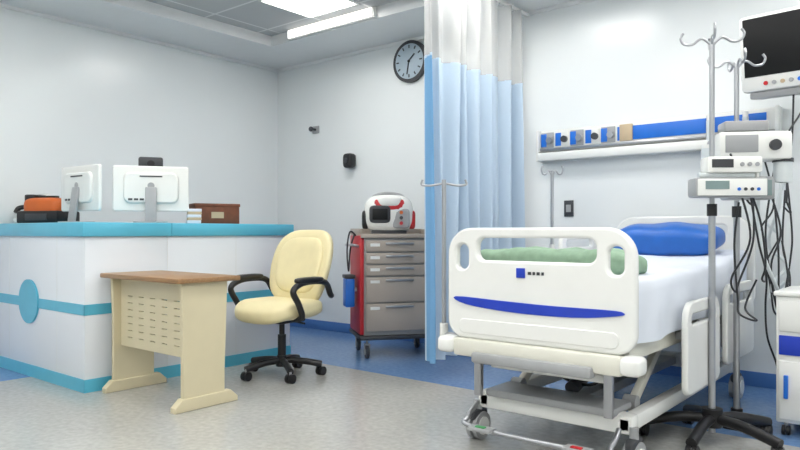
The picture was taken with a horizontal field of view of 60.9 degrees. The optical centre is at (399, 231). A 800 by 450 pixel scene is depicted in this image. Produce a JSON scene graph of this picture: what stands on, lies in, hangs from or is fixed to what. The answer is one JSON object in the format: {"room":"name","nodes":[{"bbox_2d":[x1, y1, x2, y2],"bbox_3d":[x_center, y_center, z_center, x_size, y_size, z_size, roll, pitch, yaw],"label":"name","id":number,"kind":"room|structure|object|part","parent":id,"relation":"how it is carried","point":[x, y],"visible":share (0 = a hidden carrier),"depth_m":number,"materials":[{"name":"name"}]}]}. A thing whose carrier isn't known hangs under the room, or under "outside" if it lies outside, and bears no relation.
{"room":"hospital room","nodes":[
{"label":"hospital room","id":0,"kind":"room"},
{"bbox_2d":[0,7,277,223],"bbox_3d":[-3.886,-0.500,4.816,0.120,3.100,7.950,0,0,39],"label":"wall","id":1,"kind":"structure","parent":0,"point":[71,95],"depth_m":6.33,"materials":[{"name":"paint"}]},
{"bbox_2d":[0,3,277,71],"bbox_3d":[-3.838,-1.835,4.764,0.020,0.030,7.690,0,0,39],"label":"trim","id":2,"kind":"structure","parent":1,"relation":"attached to","point":[2,5],"depth_m":6.33,"materials":[{"name":"paint"}]},
{"bbox_2d":[146,0,398,35],"bbox_3d":[-0.703,-2.000,2.208,6.790,0.100,6.420,0,0,39],"label":"ceiling","id":3,"kind":"structure","parent":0,"point":[253,15],"depth_m":6.04,"materials":[{"name":"paint"}]},
{"bbox_2d":[0,0,575,68],"bbox_3d":[-0.672,-1.910,2.176,8.200,0.120,7.710,0,0,39],"label":"ceiling","id":4,"kind":"structure","parent":0,"point":[400,20],"depth_m":6.24,"materials":[{"name":"white paint"}]},
{"bbox_2d":[261,1,309,17],"bbox_3d":[-0.993,-1.942,5.928,0.020,0.015,0.560,0,0,39],"label":"frame","id":5,"kind":"object","parent":4,"relation":"attached to","point":[261,1],"visible":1,"depth_m":5.91,"materials":[{"name":"white plastic"}]},
{"bbox_2d":[264,0,352,16],"bbox_3d":[-0.769,-1.946,5.744,0.560,0.008,0.560,0,0,39],"label":"ceiling light","id":6,"kind":"object","parent":4,"relation":"in","point":[310,8],"visible":1,"depth_m":5.83,"materials":[{"name":"white plastic"}]},
{"bbox_2d":[288,7,375,39],"bbox_3d":[-0.652,-1.900,6.217,1.120,0.090,0.050,0,0,39],"label":"strip light","id":7,"kind":"object","parent":4,"relation":"attached to","point":[368,13],"visible":1,"depth_m":6.15,"materials":[{"name":"white plastic"}]},
{"bbox_2d":[310,3,358,18],"bbox_3d":[-0.585,-1.942,5.968,0.600,0.015,0.020,0,0,39],"label":"frame","id":8,"kind":"object","parent":4,"relation":"attached to","point":[358,3],"visible":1,"depth_m":5.95,"materials":[{"name":"white plastic"}]},
{"bbox_2d":[424,0,528,363],"bbox_3d":[0.531,-0.535,5.045,0.185,2.830,1.691,0,0,39],"label":"privacy curtain","id":9,"kind":"object","parent":4,"relation":"hanging from","point":[473,73],"visible":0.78,"depth_m":5.03,"materials":[{"name":"blue fabric"}]},
{"bbox_2d":[0,326,799,449],"bbox_3d":[-0.672,1.100,2.176,8.440,0.100,7.950,0,0,39],"label":"floor","id":10,"kind":"structure","parent":0,"point":[393,398],"depth_m":4.00,"materials":[{"name":"tile"}]},
{"bbox_2d":[0,222,293,392],"bbox_3d":[-2.099,0.492,5.606,1.610,1.115,1.810,0,0,39],"label":"reception desk","id":11,"kind":"object","parent":10,"relation":"on","point":[56,309],"depth_m":4.86,"materials":[{"name":"laminate"}]},
{"bbox_2d":[13,194,49,222],"bbox_3d":[-3.020,-0.195,5.573,0.160,0.242,0.232,0,0,33],"label":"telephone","id":12,"kind":"object","parent":11,"relation":"on","point":[20,207],"visible":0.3,"depth_m":5.52,"materials":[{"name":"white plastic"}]},
{"bbox_2d":[17,194,79,222],"bbox_3d":[-2.789,-0.181,5.393,0.380,0.230,0.268,0,0,14],"label":"printer","id":13,"kind":"object","parent":11,"relation":"on","point":[37,208],"visible":0.81,"depth_m":5.28,"materials":[{"name":"black plastic"}]},
{"bbox_3d":[-2.822,-0.116,5.268,0.200,0.050,0.010,0,0,14],"label":"panel","id":14,"kind":"part","parent":13,"relation":"part of","materials":[{"name":"grey plastic"}]},
{"bbox_3d":[-2.779,-0.196,5.394,0.340,0.150,0.240,0,0,14],"label":"lid","id":15,"kind":"part","parent":13,"relation":"part of","materials":[{"name":"orange plastic"}]},
{"bbox_2d":[58,164,101,221],"bbox_3d":[-2.410,-0.281,5.066,0.520,0.430,0.190,0,0,35],"label":"computer monitor","id":16,"kind":"object","parent":11,"relation":"on","point":[81,186],"visible":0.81,"depth_m":5.03,"materials":[{"name":"white plastic"}]},
{"bbox_2d":[113,165,188,222],"bbox_3d":[-1.864,-0.281,5.090,0.540,0.430,0.190,0,0,-17],"label":"computer monitor","id":17,"kind":"object","parent":11,"relation":"on","point":[149,189],"visible":0.94,"depth_m":5.08,"materials":[{"name":"white plastic"}]},
{"bbox_2d":[138,157,162,165],"bbox_3d":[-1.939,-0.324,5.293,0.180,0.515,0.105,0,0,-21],"label":"camera","id":18,"kind":"object","parent":17,"relation":"on","point":[142,161],"visible":0.32,"depth_m":5.25,"materials":[{"name":"black plastic"}]},
{"bbox_2d":[186,209,201,222],"bbox_3d":[-1.587,-0.122,5.237,0.105,0.110,0.160,0,0,-21],"label":"paper stack","id":19,"kind":"object","parent":11,"relation":"on","point":[193,215],"visible":0.89,"depth_m":5.16,"materials":[{"name":"white paper"}]},
{"bbox_2d":[189,203,239,223],"bbox_3d":[-1.518,-0.147,5.556,0.370,0.162,0.210,0,0,-31],"label":"box","id":20,"kind":"object","parent":11,"relation":"on","point":[211,213],"visible":0.74,"depth_m":5.47,"materials":[{"name":"brown cardboard"}]},
{"bbox_3d":[-1.518,-0.216,5.556,0.370,0.025,0.210,0,0,-31],"label":"box lid","id":21,"kind":"part","parent":20,"relation":"part of","materials":[{"name":"brown cardboard"}]},
{"bbox_2d":[100,270,239,413],"bbox_3d":[-1.482,0.660,4.349,0.910,0.780,0.440,0,0,39],"label":"desk","id":22,"kind":"object","parent":10,"relation":"on","point":[141,301],"visible":1,"depth_m":4.16,"materials":[{"name":"brown wood"}]},
{"bbox_3d":[-1.797,0.645,4.595,0.030,0.690,0.320,0,0,39],"label":"leg panel","id":23,"kind":"part","parent":22,"relation":"part of","materials":[{"name":"beige metal"}]},
{"bbox_3d":[-1.545,0.525,4.271,0.770,0.450,0.020,0,0,39],"label":"modesty panel","id":24,"kind":"part","parent":22,"relation":"part of","materials":[{"name":"beige metal"}]},
{"bbox_3d":[-1.179,0.645,4.087,0.030,0.690,0.320,0,0,39],"label":"leg panel","id":25,"kind":"part","parent":22,"relation":"part of","materials":[{"name":"beige metal"}]},
{"bbox_2d":[228,230,333,383],"bbox_3d":[-0.846,0.516,5.010,0.679,1.068,0.683,0,0,34],"label":"office chair","id":26,"kind":"object","parent":10,"relation":"on","point":[302,260],"visible":0.99,"depth_m":4.98,"materials":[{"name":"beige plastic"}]},
{"bbox_3d":[-1.074,0.484,5.143,0.147,0.312,0.494,0,0,34],"label":"arm","id":27,"kind":"part","parent":26,"relation":"part of","materials":[{"name":"black plastic"}]},
{"bbox_3d":[-0.978,0.952,4.888,0.296,0.080,0.048,0,0,-40],"label":"leg","id":28,"kind":"part","parent":26,"relation":"part of","materials":[{"name":"black plastic"}]},
{"bbox_3d":[-0.989,0.952,5.059,0.296,0.080,0.048,0,0,32],"label":"leg","id":29,"kind":"part","parent":26,"relation":"part of","materials":[{"name":"black plastic"}]},
{"bbox_3d":[-0.882,0.567,4.956,0.540,0.160,0.540,0,0,34],"label":"seat","id":30,"kind":"part","parent":26,"relation":"part of","materials":[{"name":"beige leather"}]},
{"bbox_3d":[-0.811,0.952,4.845,0.048,0.080,0.295,0,0,-22],"label":"leg","id":31,"kind":"part","parent":26,"relation":"part of","materials":[{"name":"black plastic"}]},
{"bbox_3d":[-0.829,0.952,5.123,0.048,0.080,0.296,0,0,14],"label":"leg","id":32,"kind":"part","parent":26,"relation":"part of","materials":[{"name":"black plastic"}]},
{"bbox_3d":[-0.725,0.264,5.185,0.580,0.580,0.187,0,-10,34],"label":"backrest","id":33,"kind":"part","parent":26,"relation":"part of","materials":[{"name":"beige leather"}]},
{"bbox_3d":[-0.719,0.952,4.990,0.295,0.080,0.048,0,0,-4],"label":"leg","id":34,"kind":"part","parent":26,"relation":"part of","materials":[{"name":"black plastic"}]},
{"bbox_3d":[-0.638,0.484,4.845,0.147,0.312,0.494,0,0,34],"label":"arm","id":35,"kind":"part","parent":26,"relation":"part of","materials":[{"name":"black plastic"}]},
{"bbox_2d":[342,229,424,357],"bbox_3d":[-0.113,0.510,5.904,0.785,1.080,0.532,0,0,-14],"label":"cart","id":36,"kind":"object","parent":10,"relation":"on","point":[384,287],"visible":0.8,"depth_m":5.67,"materials":[{"name":"grey metal"}]},
{"bbox_3d":[-0.432,0.375,5.748,0.090,0.030,0.150,0,0,-14],"label":"sharp bin lid","id":37,"kind":"part","parent":36,"relation":"part of","materials":[{"name":"black plastic"}]},
{"bbox_3d":[-0.412,0.114,5.825,0.072,0.034,0.410,0,0,-14],"label":"push handle","id":38,"kind":"part","parent":36,"relation":"part of","materials":[{"name":"metal"}]},
{"bbox_3d":[-0.371,0.440,5.840,0.034,0.820,0.470,0,0,-14],"label":"panel","id":39,"kind":"part","parent":36,"relation":"part of","materials":[{"name":"red metal"}]},
{"bbox_2d":[351,234,424,237],"bbox_3d":[-0.062,0.033,5.917,0.660,0.035,0.510,0,0,-14],"label":"countertop","id":40,"kind":"structure","parent":36,"relation":"on","point":[362,235],"depth_m":5.66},
{"bbox_2d":[362,192,414,233],"bbox_3d":[-0.100,-0.167,5.877,0.463,0.363,0.286,0,0,-5],"label":"defibrillator","id":41,"kind":"object","parent":36,"relation":"on","point":[384,212],"visible":1,"depth_m":5.76,"materials":[{"name":"white plastic"}]},
{"bbox_3d":[-0.101,-0.256,5.880,0.240,0.120,0.275,0,0,-5],"label":"white crown","id":42,"kind":"part","parent":41,"relation":"part of","materials":[{"name":"plastic"}]},
{"bbox_3d":[-0.101,-0.295,5.880,0.325,0.107,0.028,0,0,-5],"label":"carry handle","id":43,"kind":"part","parent":41,"relation":"part of","materials":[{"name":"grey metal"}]},
{"bbox_3d":[-0.005,0.117,5.687,0.570,0.093,0.025,0,0,-14],"label":"drawer","id":44,"kind":"part","parent":36,"relation":"part of","materials":[{"name":"grey metal"}]},
{"bbox_3d":[-0.005,0.219,5.687,0.570,0.088,0.025,0,0,-14],"label":"drawer","id":45,"kind":"part","parent":36,"relation":"part of","materials":[{"name":"grey metal"}]},
{"bbox_3d":[-0.005,0.319,5.687,0.570,0.088,0.025,0,0,-14],"label":"drawer","id":46,"kind":"part","parent":36,"relation":"part of","materials":[{"name":"grey metal"}]},
{"bbox_3d":[-0.005,0.479,5.687,0.570,0.208,0.025,0,0,-14],"label":"drawer","id":47,"kind":"part","parent":36,"relation":"part of","materials":[{"name":"grey metal"}]},
{"bbox_3d":[-0.005,0.709,5.687,0.570,0.228,0.025,0,0,-14],"label":"drawer","id":48,"kind":"part","parent":36,"relation":"part of","materials":[{"name":"grey metal"}]},
{"bbox_3d":[0.000,0.095,5.667,0.240,0.016,0.017,0,0,-14],"label":"drawer handle","id":49,"kind":"part","parent":36,"relation":"part of","materials":[{"name":"metal"}]},
{"bbox_3d":[0.000,0.200,5.667,0.240,0.016,0.017,0,0,-14],"label":"drawer handle","id":50,"kind":"part","parent":36,"relation":"part of","materials":[{"name":"metal"}]},
{"bbox_3d":[0.000,0.300,5.667,0.240,0.016,0.017,0,0,-14],"label":"drawer handle","id":51,"kind":"part","parent":36,"relation":"part of","materials":[{"name":"metal"}]},
{"bbox_3d":[0.000,0.400,5.667,0.240,0.016,0.017,0,0,-14],"label":"drawer handle","id":52,"kind":"part","parent":36,"relation":"part of","materials":[{"name":"metal"}]},
{"bbox_3d":[0.000,0.620,5.667,0.240,0.016,0.017,0,0,-14],"label":"drawer handle","id":53,"kind":"part","parent":36,"relation":"part of","materials":[{"name":"metal"}]},
{"bbox_2d":[532,166,563,379],"bbox_3d":[1.119,0.281,5.002,0.340,1.537,0.340,0,0,39],"label":"pole","id":54,"kind":"object","parent":10,"relation":"on","point":[551,245],"visible":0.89,"depth_m":4.99,"materials":[{"name":"grey metal"}]},
{"bbox_2d":[420,179,755,449],"bbox_3d":[1.220,0.389,3.912,1.230,1.322,2.289,0,0,39],"label":"hospital bed","id":55,"kind":"object","parent":10,"relation":"on","point":[604,312],"visible":0.93,"depth_m":3.18,"materials":[{"name":"white plastic"}]},
{"bbox_3d":[0.399,0.885,3.464,0.040,0.070,0.040,0,0,39],"label":"castor stem","id":56,"kind":"part","parent":55,"relation":"part of","materials":[{"name":"grey metal"}]},
{"bbox_3d":[0.387,0.615,3.338,0.040,0.370,0.030,0,0,39],"label":"footboard post","id":57,"kind":"part","parent":55,"relation":"part of","materials":[{"name":"metal"}]},
{"bbox_2d":[470,407,486,420],"bbox_3d":[0.399,0.925,3.464,0.050,0.060,0.130,0,0,39],"label":"hood","id":58,"kind":"object","parent":55,"relation":"attached to","point":[480,413],"depth_m":3.43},
{"bbox_3d":[0.762,0.680,3.748,0.035,0.050,0.550,0,32,39],"label":"lift arm","id":59,"kind":"part","parent":55,"relation":"part of","materials":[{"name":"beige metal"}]},
{"bbox_3d":[0.614,0.247,3.095,0.940,0.535,0.045,0,0,39],"label":"footboard","id":60,"kind":"part","parent":55,"relation":"part of","materials":[{"name":"white plastic"}]},
{"bbox_2d":[481,246,647,274],"bbox_3d":[0.775,0.145,3.323,0.800,0.146,0.340,0,0,39],"label":"folded blanket","id":61,"kind":"object","parent":55,"relation":"on","point":[535,253],"depth_m":3.17,"materials":[{"name":"green fabric"}]},
{"bbox_3d":[0.897,0.615,2.919,0.040,0.370,0.030,0,0,39],"label":"footboard post","id":62,"kind":"part","parent":55,"relation":"part of","materials":[{"name":"metal"}]},
{"bbox_3d":[1.018,0.885,2.956,0.040,0.070,0.040,0,0,39],"label":"castor stem","id":63,"kind":"part","parent":55,"relation":"part of","materials":[{"name":"grey metal"}]},
{"bbox_2d":[625,437,642,449],"bbox_3d":[1.018,0.925,2.956,0.050,0.060,0.130,0,0,39],"label":"hood","id":64,"kind":"object","parent":55,"relation":"attached to","point":[633,443],"depth_m":2.92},
{"bbox_3d":[1.226,0.680,3.367,0.035,0.050,0.550,0,32,39],"label":"lift arm","id":65,"kind":"part","parent":55,"relation":"part of","materials":[{"name":"beige plastic"}]},
{"bbox_2d":[613,222,725,255],"bbox_3d":[1.743,0.050,4.469,0.700,0.221,0.340,0,8,39],"label":"pillow","id":66,"kind":"object","parent":55,"relation":"on","point":[667,238],"depth_m":4.30,"materials":[{"name":"blue fabric"}]},
{"bbox_3d":[1.952,0.180,4.724,0.940,0.580,0.045,0,0,39],"label":"headboard","id":67,"kind":"part","parent":55,"relation":"part of","materials":[{"name":"white plastic"}]},
{"bbox_3d":[1.284,0.253,3.911,0.860,0.275,2.025,0,0,39],"label":"mattress","id":68,"kind":"part","parent":55,"relation":"part of","materials":[{"name":"white fabric"}]},
{"bbox_2d":[639,22,784,449],"bbox_3d":[1.540,0.021,3.377,0.669,2.058,0.654,0,0,39],"label":"stand","id":69,"kind":"object","parent":10,"relation":"on","point":[710,417],"visible":0.95,"depth_m":3.39,"materials":[{"name":"grey metal"}]},
{"bbox_2d":[688,173,767,197],"bbox_3d":[1.594,-0.231,3.319,0.340,0.128,0.152,0,0,4],"label":"pump","id":70,"kind":"object","parent":69,"relation":"attached to","point":[707,185],"visible":0.97,"depth_m":3.25,"materials":[{"name":"white plastic"}]},
{"bbox_2d":[700,156,761,172],"bbox_3d":[1.614,-0.325,3.325,0.260,0.080,0.138,0,0,4],"label":"pump","id":71,"kind":"object","parent":69,"relation":"attached to","point":[711,164],"visible":0.99,"depth_m":3.26,"materials":[{"name":"white plastic"}]},
{"bbox_2d":[707,48,766,430],"bbox_3d":[1.835,0.041,3.708,0.260,2.018,0.260,0,0,-34],"label":"stand","id":72,"kind":"object","parent":10,"relation":"on","point":[736,407],"visible":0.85,"depth_m":3.69,"materials":[{"name":"grey metal"}]},
{"bbox_2d":[715,120,793,200],"bbox_3d":[1.868,-0.376,3.600,0.380,0.412,0.200,0,0,9],"label":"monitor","id":73,"kind":"object","parent":72,"relation":"attached to","point":[737,138],"visible":0.77,"depth_m":3.53,"materials":[{"name":"white plastic"}]},
{"bbox_3d":[2.003,-0.375,3.558,0.100,0.020,0.100,0,0,9],"label":"humidifier lid","id":74,"kind":"part","parent":73,"relation":"part of","materials":[{"name":"plastic"}]},
{"bbox_2d":[773,161,792,182],"bbox_3d":[2.003,-0.318,3.558,0.090,0.115,0.090,0,0,9],"label":"jar","id":75,"kind":"object","parent":73,"relation":"on","point":[782,170],"depth_m":3.52,"materials":[{"name":"plastic"}]},
{"bbox_2d":[773,286,799,435],"bbox_3d":[2.260,0.677,3.524,0.500,0.745,0.485,0,0,39],"label":"cart","id":76,"kind":"object","parent":10,"relation":"on","point":[788,298],"visible":1,"depth_m":3.47,"materials":[{"name":"white plastic"}]},
{"bbox_3d":[1.966,0.790,3.465,0.020,0.120,0.020,0,0,39],"label":"door handle","id":77,"kind":"part","parent":76,"relation":"part of","materials":[{"name":"blue plastic"}]},
{"bbox_3d":[2.124,0.430,3.357,0.450,0.160,0.015,0,0,39],"label":"drawer","id":78,"kind":"part","parent":76,"relation":"part of","materials":[{"name":"white plastic"}]},
{"bbox_3d":[2.124,0.810,3.357,0.450,0.300,0.015,0,0,39],"label":"door","id":79,"kind":"part","parent":76,"relation":"part of","materials":[{"name":"white plastic"}]},
{"bbox_2d":[278,0,799,373],"bbox_3d":[1.813,-0.500,5.201,8.200,3.100,0.120,0,0,39],"label":"wall","id":80,"kind":"structure","parent":0,"point":[598,62],"depth_m":5.47,"materials":[{"name":"paint"}]},
{"bbox_2d":[309,126,318,133],"bbox_3d":[-0.938,-1.105,7.319,0.100,0.080,0.100,0,0,39],"label":"wall hook","id":81,"kind":"object","parent":80,"relation":"attached to","point":[315,129],"visible":1,"depth_m":7.33,"materials":[{"name":"grey metal"}]},
{"bbox_2d":[343,153,355,167],"bbox_3d":[-0.519,-0.730,6.962,0.120,0.150,0.120,0,0,39],"label":"wall sensor","id":82,"kind":"object","parent":80,"relation":"attached to","point":[349,159],"visible":1,"depth_m":6.92,"materials":[{"name":"black plastic"}]},
{"bbox_2d":[393,40,423,82],"bbox_3d":[0.096,-1.630,6.498,0.400,0.400,0.055,0,0,39],"label":"wall clock","id":83,"kind":"object","parent":80,"relation":"attached to","point":[408,63],"visible":0.95,"depth_m":6.48,"materials":[{"name":"black plastic"}]},
{"bbox_2d":[278,0,595,71],"bbox_3d":[1.769,-1.835,5.147,8.200,0.030,0.020,0,0,39],"label":"trim","id":84,"kind":"structure","parent":80,"relation":"attached to","point":[572,3],"depth_m":6.68,"materials":[{"name":"paint"}]},
{"bbox_2d":[290,319,775,388],"bbox_3d":[1.772,1.000,5.150,8.200,0.100,0.012,0,0,39],"label":"baseboard","id":85,"kind":"structure","parent":80,"relation":"attached to","point":[751,378],"depth_m":4.96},
{"bbox_2d":[564,200,573,216],"bbox_3d":[1.360,-0.190,5.484,0.080,0.130,0.018,0,0,39],"label":"wall socket","id":86,"kind":"object","parent":80,"relation":"attached to","point":[568,204],"visible":1,"depth_m":5.48,"materials":[{"name":"grey plastic"}]},
{"bbox_2d":[536,105,781,162],"bbox_3d":[1.805,-0.632,5.018,1.770,0.395,0.173,0,0,39],"label":"panel","id":87,"kind":"object","parent":80,"relation":"attached to","point":[685,133],"visible":0.78,"depth_m":5.06,"materials":[{"name":"white plastic"}]},
{"bbox_2d":[541,134,546,146],"bbox_3d":[1.178,-0.748,5.570,0.050,0.105,0.007,0,0,39],"label":"outlet","id":88,"kind":"object","parent":87,"relation":"attached to","point":[543,136],"depth_m":5.57,"materials":[{"name":"blue plastic"}]},
{"bbox_2d":[541,132,553,148],"bbox_3d":[1.205,-0.748,5.553,0.113,0.125,0.008,0,0,39],"label":"outlet plate","id":89,"kind":"object","parent":87,"relation":"attached to","point":[547,138],"depth_m":5.54,"materials":[{"name":"grey metal"}]},
{"bbox_2d":[555,133,560,145],"bbox_3d":[1.277,-0.748,5.488,0.050,0.105,0.007,0,0,39],"label":"outlet","id":90,"kind":"object","parent":87,"relation":"attached to","point":[557,135],"depth_m":5.49,"materials":[{"name":"blue plastic"}]},
{"bbox_2d":[556,131,568,146],"bbox_3d":[1.304,-0.748,5.472,0.113,0.125,0.008,0,0,39],"label":"outlet plate","id":91,"kind":"object","parent":87,"relation":"attached to","point":[562,137],"depth_m":5.46,"materials":[{"name":"white plastic"}]},
{"bbox_2d":[570,131,575,144],"bbox_3d":[1.376,-0.748,5.407,0.050,0.105,0.007,0,0,39],"label":"outlet","id":92,"kind":"object","parent":87,"relation":"attached to","point":[572,133],"depth_m":5.40,"materials":[{"name":"blue plastic"}]},
{"bbox_2d":[570,129,583,145],"bbox_3d":[1.403,-0.748,5.391,0.113,0.125,0.008,0,0,39],"label":"outlet plate","id":93,"kind":"object","parent":87,"relation":"attached to","point":[576,135],"depth_m":5.38,"materials":[{"name":"grey metal"}]},
{"bbox_2d":[585,130,590,142],"bbox_3d":[1.475,-0.748,5.326,0.050,0.105,0.007,0,0,39],"label":"outlet","id":94,"kind":"object","parent":87,"relation":"attached to","point":[587,132],"depth_m":5.32,"materials":[{"name":"blue plastic"}]},
{"bbox_2d":[585,128,598,144],"bbox_3d":[1.502,-0.748,5.309,0.113,0.125,0.008,0,0,39],"label":"outlet plate","id":95,"kind":"object","parent":87,"relation":"attached to","point":[591,134],"depth_m":5.30,"materials":[{"name":"white plastic"}]},
{"bbox_2d":[601,128,606,141],"bbox_3d":[1.574,-0.748,5.245,0.050,0.105,0.007,0,0,39],"label":"outlet","id":96,"kind":"object","parent":87,"relation":"attached to","point":[603,130],"depth_m":5.24,"materials":[{"name":"blue plastic"}]},
{"bbox_2d":[601,126,614,142],"bbox_3d":[1.601,-0.748,5.228,0.113,0.125,0.008,0,0,39],"label":"outlet plate","id":97,"kind":"object","parent":87,"relation":"attached to","point":[607,132],"depth_m":5.22,"materials":[{"name":"grey metal"}]},
{"bbox_2d":[619,123,632,140],"bbox_3d":[1.708,-0.752,5.135,0.100,0.125,0.016,0,0,39],"label":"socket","id":98,"kind":"object","parent":87,"relation":"attached to","point":[625,129],"depth_m":5.13,"materials":[{"name":"beige plastic"}]},
{"bbox_3d":[1.814,-0.670,5.036,1.730,0.020,0.015,0,0,39],"label":"rail","id":99,"kind":"part","parent":87,"relation":"part of","materials":[{"name":"metal"}]},
{"bbox_3d":[2.329,-0.792,4.584,0.036,0.035,0.036,0,0,39],"label":"flowmeter knob","id":100,"kind":"part","parent":87,"relation":"part of","materials":[{"name":"white plastic"}]},
{"bbox_3d":[2.611,-0.950,4.226,0.150,0.320,0.375,0,0,39],"label":"wall bracket","id":101,"kind":"object","parent":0,"visible":0},
{"bbox_2d":[739,6,799,99],"bbox_3d":[2.359,-1.040,3.981,0.371,0.487,0.600,0,0,-45],"label":"patient monitor","id":102,"kind":"object","parent":101,"relation":"attached to","point":[775,34],"visible":0.99,"depth_m":3.96,"materials":[{"name":"white plastic"}]},
{"bbox_2d":[729,94,799,363],"bbox_3d":[2.157,0.050,3.774,0.369,1.704,1.141,0,0,39],"label":"cable bundle","id":103,"kind":"object","parent":102,"relation":"attached to","point":[757,223],"visible":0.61,"depth_m":3.83,"materials":[{"name":"rubber"}]}
]}

